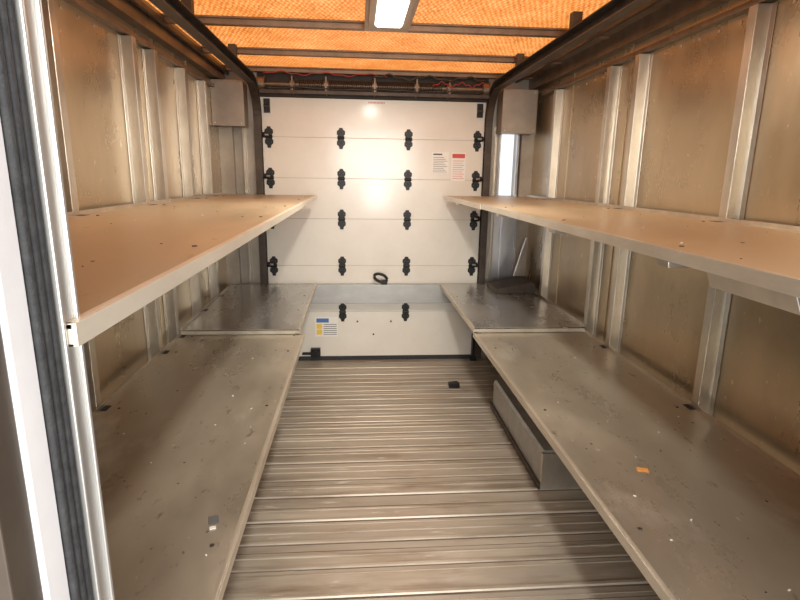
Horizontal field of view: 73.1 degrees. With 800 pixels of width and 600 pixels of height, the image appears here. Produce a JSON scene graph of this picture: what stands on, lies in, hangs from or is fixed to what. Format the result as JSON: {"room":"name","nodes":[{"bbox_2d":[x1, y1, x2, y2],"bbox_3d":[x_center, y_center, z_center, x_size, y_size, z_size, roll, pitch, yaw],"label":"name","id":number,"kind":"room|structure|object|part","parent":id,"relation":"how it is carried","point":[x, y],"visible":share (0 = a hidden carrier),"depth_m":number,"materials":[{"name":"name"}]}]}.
{"room":"vehicle interior","nodes":[
{"label":"vehicle interior","id":0,"kind":"room"},
{"bbox_2d":[0,328,42,599],"bbox_3d":[0.123,0.248,0.488,2.160,2.030,0.037,0,13,-5],"label":"wall","id":1,"kind":"structure","parent":0,"point":[19,570],"depth_m":0.43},
{"bbox_2d":[0,0,114,599],"bbox_3d":[-0.332,0.288,0.530,0.050,1.920,0.096,0,13,-5],"label":"door frame","id":2,"kind":"structure","parent":1,"relation":"attached to","point":[48,380],"depth_m":0.47,"materials":[{"name":"white paint"}]},
{"bbox_2d":[54,0,227,402],"bbox_3d":[-1.085,-0.186,2.110,0.090,2.110,3.570,0,13,-5],"label":"wall","id":3,"kind":"structure","parent":0,"point":[88,30],"depth_m":2.08,"materials":[{"name":"metal"}]},
{"bbox_2d":[41,0,101,411],"bbox_3d":[-1.038,0.014,1.753,0.045,1.878,0.086,0,13,-5],"label":"stud","id":4,"kind":"object","parent":3,"relation":"attached to","point":[48,6],"visible":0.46,"depth_m":1.63,"materials":[{"name":"silver metal"}]},
{"bbox_2d":[117,34,162,361],"bbox_3d":[-1.085,-0.122,2.336,0.045,1.878,0.086,0,13,-5],"label":"stud","id":5,"kind":"object","parent":3,"relation":"attached to","point":[130,84],"visible":0.47,"depth_m":2.20,"materials":[{"name":"silver metal"}]},
{"bbox_2d":[141,48,179,344],"bbox_3d":[-1.104,-0.176,2.569,0.045,1.878,0.086,0,13,-5],"label":"stud","id":6,"kind":"object","parent":3,"relation":"attached to","point":[149,56],"visible":0.49,"depth_m":2.43,"materials":[{"name":"silver metal"}]},
{"bbox_2d":[66,199,302,346],"bbox_3d":[-0.687,-0.206,1.516,0.614,0.054,2.145,0,13,-5],"label":"metal shelf","id":7,"kind":"object","parent":3,"relation":"attached to","point":[130,269],"visible":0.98,"depth_m":1.03,"materials":[{"name":"metal"}]},
{"bbox_2d":[174,67,202,316],"bbox_3d":[-1.136,-0.271,2.977,0.045,1.878,0.086,0,13,-5],"label":"stud","id":8,"kind":"object","parent":3,"relation":"attached to","point":[180,74],"visible":0.41,"depth_m":2.83,"materials":[{"name":"silver metal"}]},
{"bbox_2d":[92,333,304,599],"bbox_3d":[-0.702,0.424,1.685,0.606,0.054,2.130,0,13,-5],"label":"metal shelf","id":9,"kind":"object","parent":3,"relation":"attached to","point":[151,519],"visible":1,"depth_m":1.55,"materials":[{"name":"metal"}]},
{"bbox_2d":[209,515,218,524],"bbox_3d":[-0.434,0.512,1.258,0.022,0.002,0.030,-4,14,-21],"label":"paper label","id":10,"kind":"object","parent":9,"relation":"on","point":[214,519],"visible":1,"depth_m":1.26,"materials":[{"name":"grey paper"}]},
{"bbox_2d":[82,203,790,592],"bbox_3d":[0.031,0.065,1.763,1.943,0.658,1.787,0,13,-5],"label":"debris","id":11,"kind":"object","parent":9,"relation":"on","point":[183,552],"visible":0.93,"depth_m":1.61,"materials":[{"name":"brown"}]},
{"bbox_2d":[196,80,218,300],"bbox_3d":[-1.166,-0.357,3.346,0.045,1.878,0.086,0,13,-5],"label":"stud","id":12,"kind":"object","parent":3,"relation":"attached to","point":[201,86],"visible":0.43,"depth_m":3.21,"materials":[{"name":"silver metal"}]},
{"bbox_2d":[171,192,316,206],"bbox_3d":[-0.817,-0.567,3.075,0.604,0.054,1.045,0,13,-5],"label":"metal shelf","id":13,"kind":"object","parent":3,"relation":"attached to","point":[215,197],"visible":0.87,"depth_m":2.97,"materials":[{"name":"metal"}]},
{"bbox_2d":[180,282,316,334],"bbox_3d":[-0.838,0.032,3.249,0.584,0.054,1.145,0,13,-5],"label":"metal shelf","id":14,"kind":"object","parent":3,"relation":"attached to","point":[239,308],"visible":1,"depth_m":3.06,"materials":[{"name":"metal"}]},
{"bbox_2d":[218,71,534,358],"bbox_3d":[-0.148,-0.581,3.874,2.160,2.110,0.110,0,13,-5],"label":"wall","id":15,"kind":"structure","parent":0,"point":[506,236],"depth_m":3.77,"materials":[{"name":"metal"}]},
{"bbox_2d":[210,79,248,126],"bbox_3d":[-1.101,-1.268,3.499,0.203,0.278,0.157,0,13,-5],"label":"junction box","id":16,"kind":"object","parent":15,"relation":"attached to","point":[229,103],"visible":0.99,"depth_m":3.43,"materials":[{"name":"metal"}]},
{"bbox_2d":[260,97,485,360],"bbox_3d":[-0.181,-0.451,3.862,1.539,1.860,0.103,0,13,-5],"label":"roll-up door","id":17,"kind":"structure","parent":15,"relation":"in","point":[379,206],"depth_m":3.84,"materials":[{"name":"white paint"}]},
{"bbox_2d":[302,347,320,356],"bbox_3d":[-0.659,0.393,4.012,0.135,0.065,0.060,0,13,-5],"label":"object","id":18,"kind":"structure","parent":17,"relation":"attached to","point":[315,352],"depth_m":4.01,"materials":[{"name":"black metal"}]},
{"bbox_2d":[315,317,337,336],"bbox_3d":[-0.544,0.199,4.006,0.165,0.150,0.002,0,13,-5],"label":"warning sticker","id":19,"kind":"object","parent":17,"relation":"attached to","point":[324,326],"visible":1,"depth_m":4.00,"materials":[{"name":"white paper"}]},
{"bbox_2d":[368,102,385,103],"bbox_3d":[-0.155,-1.343,3.678,0.120,0.013,0.002,0,13,-5],"label":"label","id":20,"kind":"object","parent":17,"relation":"attached to","point":[368,102],"depth_m":3.68,"materials":[{"name":"white paper"}]},
{"bbox_3d":[-0.140,-0.155,3.894,0.112,0.088,0.026,0,13,-5],"label":"door pull handle","id":21,"kind":"part","parent":17,"relation":"part of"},
{"bbox_2d":[431,152,448,173],"bbox_3d":[0.283,-0.966,3.801,0.120,0.145,0.002,0,13,-5],"label":"instruction label","id":22,"kind":"object","parent":17,"relation":"attached to","point":[438,166],"visible":1,"depth_m":3.80,"materials":[{"name":"white paper"}]},
{"bbox_2d":[451,152,465,180],"bbox_3d":[0.412,-0.942,3.817,0.100,0.195,0.002,0,13,-5],"label":"warning label","id":23,"kind":"object","parent":17,"relation":"attached to","point":[458,161],"visible":1,"depth_m":3.81,"materials":[{"name":"white paper"}]},
{"bbox_2d":[311,283,486,302],"bbox_3d":[-0.150,-0.048,3.930,2.040,0.137,0.053,0,13,-5],"label":"cross beam","id":24,"kind":"structure","parent":15,"relation":"attached to","point":[350,292],"depth_m":3.91,"materials":[{"name":"silver metal"}]},
{"bbox_2d":[496,89,537,134],"bbox_3d":[0.788,-1.264,3.651,0.233,0.278,0.157,0,13,-5],"label":"junction box","id":25,"kind":"object","parent":15,"relation":"attached to","point":[517,108],"visible":0.99,"depth_m":3.58,"materials":[{"name":"metal"}]},
{"bbox_2d":[146,0,610,72],"bbox_3d":[0.001,-1.159,1.970,2.240,0.020,3.570,0,13,-5],"label":"ceiling","id":26,"kind":"structure","parent":0,"point":[519,13],"depth_m":2.65,"materials":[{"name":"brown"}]},
{"bbox_2d":[130,0,228,74],"bbox_3d":[-1.037,-1.124,1.895,0.078,0.044,3.450,0,13,-5],"label":"rail","id":27,"kind":"object","parent":26,"relation":"attached to","point":[144,5],"visible":0.56,"depth_m":2.56,"materials":[{"name":"metal"}]},
{"bbox_2d":[263,70,489,93],"bbox_3d":[-0.143,-1.422,3.529,1.482,0.115,0.040,0,13,-5],"label":"harness","id":28,"kind":"object","parent":26,"relation":"attached to","point":[375,76],"visible":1,"depth_m":3.53,"materials":[{"name":"red plastic"}]},
{"bbox_2d":[224,65,532,79],"bbox_3d":[-0.129,-1.511,3.593,2.160,0.030,0.080,0,13,-5],"label":"rib","id":29,"kind":"object","parent":26,"relation":"attached to","point":[343,71],"visible":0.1,"depth_m":3.57,"materials":[{"name":"metal"}]},
{"bbox_2d":[200,45,561,64],"bbox_3d":[-0.087,-1.391,3.078,2.160,0.030,0.080,0,13,-5],"label":"rib","id":30,"kind":"object","parent":26,"relation":"attached to","point":[240,50],"visible":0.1,"depth_m":3.05,"materials":[{"name":"metal"}]},
{"bbox_2d":[161,13,608,39],"bbox_3d":[-0.040,-1.254,2.486,2.160,0.030,0.080,0,13,-5],"label":"rib","id":31,"kind":"object","parent":26,"relation":"attached to","point":[209,20],"visible":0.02,"depth_m":2.46,"materials":[{"name":"metal"}]},
{"bbox_2d":[364,0,419,32],"bbox_3d":[-0.038,-1.137,2.142,0.200,0.041,0.640,0,13,-5],"label":"dome light","id":32,"kind":"object","parent":26,"relation":"attached to","point":[380,15],"visible":1,"depth_m":2.12,"materials":[{"name":"white plastic"}]},
{"bbox_2d":[515,0,673,82],"bbox_3d":[1.003,-1.131,2.057,0.148,0.044,3.450,0,13,-5],"label":"rail","id":33,"kind":"object","parent":26,"relation":"attached to","point":[654,5],"visible":0.32,"depth_m":2.45,"materials":[{"name":"metal"}]},
{"bbox_2d":[222,358,660,599],"bbox_3d":[0.011,0.978,1.925,2.260,0.056,4.705,0,13,-5],"label":"floor","id":34,"kind":"structure","parent":0,"point":[380,479],"depth_m":2.27,"materials":[{"name":"metal"}]},
{"bbox_2d":[149,0,268,283],"bbox_3d":[-0.838,-0.177,2.205,0.048,2.015,3.293,0,13,-5],"label":"track","id":35,"kind":"object","parent":34,"relation":"on","point":[181,12],"visible":0.89,"depth_m":2.89,"materials":[{"name":"metal"}]},
{"bbox_2d":[448,381,459,387],"bbox_3d":[0.356,0.557,3.570,0.070,0.032,0.045,0,13,-5],"label":"wedge","id":36,"kind":"object","parent":34,"relation":"on","point":[452,384],"visible":1,"depth_m":3.55,"materials":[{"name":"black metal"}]},
{"bbox_2d":[469,334,475,360],"bbox_3d":[0.555,0.358,4.098,0.040,0.200,0.055,0,13,-5],"label":"door stop","id":37,"kind":"object","parent":34,"relation":"on","point":[472,357],"visible":0.85,"depth_m":4.09,"materials":[{"name":"black metal"}]},
{"bbox_2d":[490,380,580,489],"bbox_3d":[0.777,0.657,2.836,0.393,0.180,0.890,0,13,-5],"label":"box","id":38,"kind":"object","parent":34,"relation":"on","point":[542,463],"visible":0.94,"depth_m":2.58,"materials":[{"name":"metal"}]},
{"bbox_2d":[475,0,651,357],"bbox_3d":[0.729,-0.182,2.329,0.048,2.015,3.293,0,13,-5],"label":"track","id":39,"kind":"object","parent":34,"relation":"on","point":[580,30],"visible":0.97,"depth_m":2.74,"materials":[{"name":"metal"}]},
{"bbox_2d":[257,75,490,98],"bbox_3d":[-0.164,-1.417,3.605,1.538,0.115,0.117,0,13,-5],"label":"spring","id":40,"kind":"object","parent":39,"relation":"attached to","point":[261,80],"visible":0.89,"depth_m":3.57,"materials":[{"name":"metal"}]},
{"bbox_2d":[525,0,799,474],"bbox_3d":[1.058,-0.194,2.279,0.090,2.110,3.570,0,13,-5],"label":"wall","id":41,"kind":"structure","parent":0,"point":[696,46],"depth_m":2.04,"materials":[{"name":"metal"}]},
{"bbox_2d":[440,284,585,332],"bbox_3d":[0.630,0.027,3.365,0.596,0.054,1.145,0,13,-5],"label":"metal shelf","id":42,"kind":"object","parent":41,"relation":"attached to","point":[481,308],"visible":0.89,"depth_m":3.14,"materials":[{"name":"metal"}]},
{"bbox_2d":[487,238,534,293],"bbox_3d":[0.763,-0.241,3.697,0.265,0.346,0.270,0,13,-5],"label":"dustpan","id":43,"kind":"object","parent":42,"relation":"on","point":[517,284],"visible":1,"depth_m":3.70,"materials":[{"name":"plastic"}]},
{"bbox_2d":[444,195,595,209],"bbox_3d":[0.644,-0.585,3.231,0.586,0.054,1.130,0,13,-5],"label":"metal shelf","id":44,"kind":"object","parent":41,"relation":"attached to","point":[472,201],"visible":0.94,"depth_m":3.11,"materials":[{"name":"metal"}]},
{"bbox_2d":[539,89,564,299],"bbox_3d":[0.945,-0.355,3.474,0.045,1.878,0.086,0,13,-5],"label":"stud","id":45,"kind":"object","parent":41,"relation":"attached to","point":[558,99],"visible":0.56,"depth_m":3.36,"materials":[{"name":"silver metal"}]},
{"bbox_2d":[583,66,621,335],"bbox_3d":[1.001,-0.192,2.775,0.045,1.878,0.086,0,13,-5],"label":"stud","id":46,"kind":"object","parent":41,"relation":"attached to","point":[613,80],"visible":0.6,"depth_m":2.66,"materials":[{"name":"silver metal"}]},
{"bbox_2d":[606,53,652,352],"bbox_3d":[1.022,-0.131,2.512,0.045,1.878,0.086,0,13,-5],"label":"stud","id":47,"kind":"object","parent":41,"relation":"attached to","point":[643,64],"visible":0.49,"depth_m":2.40,"materials":[{"name":"silver metal"}]},
{"bbox_2d":[473,330,799,599],"bbox_3d":[0.759,0.422,1.786,0.592,0.054,2.160,0,13,-5],"label":"metal shelf","id":48,"kind":"object","parent":41,"relation":"attached to","point":[737,544],"visible":1,"depth_m":1.50,"materials":[{"name":"metal"}]},
{"bbox_2d":[636,467,648,471],"bbox_3d":[0.675,0.472,1.502,0.030,0.002,0.020,4,13,12],"label":"sticker","id":49,"kind":"object","parent":48,"relation":"on","point":[641,469],"visible":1,"depth_m":1.50,"materials":[{"name":"orange paper"}]},
{"bbox_2d":[482,203,799,297],"bbox_3d":[0.774,-0.215,1.631,0.582,0.054,2.145,0,13,-5],"label":"metal shelf","id":50,"kind":"object","parent":41,"relation":"attached to","point":[770,252],"visible":1,"depth_m":1.31,"materials":[{"name":"metal"}]},
{"bbox_2d":[706,272,799,314],"bbox_3d":[0.626,-0.017,0.896,0.119,0.034,0.210,0,13,-5],"label":"shelf bracket","id":51,"kind":"object","parent":50,"relation":"attached to","point":[782,301],"depth_m":0.87,"materials":[{"name":"silver metal"}]},
{"bbox_2d":[692,1,777,415],"bbox_3d":[1.075,0.025,1.842,0.045,1.878,0.086,0,13,-5],"label":"stud","id":52,"kind":"object","parent":41,"relation":"attached to","point":[761,16],"visible":0.56,"depth_m":1.72,"materials":[{"name":"silver metal"}]}
]}

